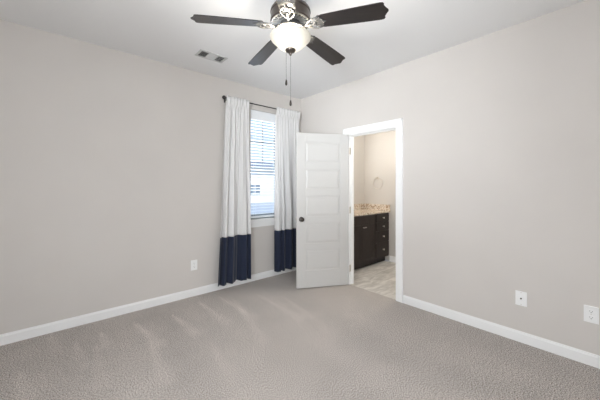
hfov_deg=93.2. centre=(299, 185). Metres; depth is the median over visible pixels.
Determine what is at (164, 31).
ceiling
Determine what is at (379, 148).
wall
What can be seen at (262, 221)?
window
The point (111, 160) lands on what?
wall
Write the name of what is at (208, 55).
ceiling vent
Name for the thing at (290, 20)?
ceiling fan
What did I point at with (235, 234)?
curtain
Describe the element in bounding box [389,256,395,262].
baseboard
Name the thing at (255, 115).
window blind
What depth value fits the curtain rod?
3.89 m
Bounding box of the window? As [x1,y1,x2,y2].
[251,122,274,227]
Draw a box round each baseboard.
[0,267,295,345]
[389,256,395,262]
[403,295,599,368]
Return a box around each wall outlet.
[191,260,196,270]
[584,305,598,324]
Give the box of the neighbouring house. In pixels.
[251,161,273,202]
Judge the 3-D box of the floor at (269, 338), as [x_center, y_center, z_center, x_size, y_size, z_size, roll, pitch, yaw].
[-0.106,1.341,1.699,4.012,0.001,4.200,0,0,-41]
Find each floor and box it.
[0,270,599,399]
[350,260,395,299]
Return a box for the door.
[296,133,350,288]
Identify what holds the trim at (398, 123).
attached to the wall at (501, 128)
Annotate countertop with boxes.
[354,203,389,215]
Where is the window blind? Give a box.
[251,110,275,217]
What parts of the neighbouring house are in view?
pane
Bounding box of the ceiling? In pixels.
[0,0,585,98]
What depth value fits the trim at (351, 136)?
3.86 m
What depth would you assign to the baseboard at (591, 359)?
2.47 m
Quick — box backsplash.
[354,203,364,209]
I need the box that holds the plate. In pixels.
[515,290,526,306]
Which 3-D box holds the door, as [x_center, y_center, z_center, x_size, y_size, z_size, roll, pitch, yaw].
[0.323,0.320,3.761,0.776,2.018,0.173,0,0,-13]
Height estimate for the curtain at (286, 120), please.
2.416 m
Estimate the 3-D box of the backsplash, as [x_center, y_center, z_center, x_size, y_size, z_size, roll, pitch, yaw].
[0.799,0.389,5.053,1.188,0.103,0.020,0,0,-41]
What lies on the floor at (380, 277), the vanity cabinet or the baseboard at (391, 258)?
the vanity cabinet
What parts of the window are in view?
sill, sash, sash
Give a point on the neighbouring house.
(266, 196)
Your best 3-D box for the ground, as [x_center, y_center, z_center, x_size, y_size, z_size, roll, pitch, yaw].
[-31.954,1.991,56.423,140.000,0.100,119.860,0,0,-41]
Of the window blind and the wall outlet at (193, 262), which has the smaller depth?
the wall outlet at (193, 262)
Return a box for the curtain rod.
[222,95,276,108]
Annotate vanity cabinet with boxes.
[354,213,388,269]
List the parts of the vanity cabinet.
door, false drawer, door, drawer, drawer, drawer, drawer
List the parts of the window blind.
rail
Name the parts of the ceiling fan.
blade, blade, blade, pull chain, lamp shade, blade, blade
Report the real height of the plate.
0.124 m
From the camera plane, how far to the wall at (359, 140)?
5.36 m
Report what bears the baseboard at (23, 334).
attached to the wall at (111, 160)
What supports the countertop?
on the vanity cabinet
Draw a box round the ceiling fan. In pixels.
[190,0,388,105]
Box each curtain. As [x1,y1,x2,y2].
[218,95,250,285]
[274,107,299,271]
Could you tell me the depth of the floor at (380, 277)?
4.12 m
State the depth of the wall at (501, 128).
2.54 m
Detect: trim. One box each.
[343,118,402,302]
[348,127,395,284]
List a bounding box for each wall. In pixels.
[0,19,300,333]
[301,0,599,355]
[354,135,363,203]
[364,130,395,260]
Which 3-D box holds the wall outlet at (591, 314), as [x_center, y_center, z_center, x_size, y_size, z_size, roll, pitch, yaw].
[2.172,0.960,2.115,0.008,0.124,0.080,0,0,-41]
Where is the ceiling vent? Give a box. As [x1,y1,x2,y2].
[195,49,227,62]

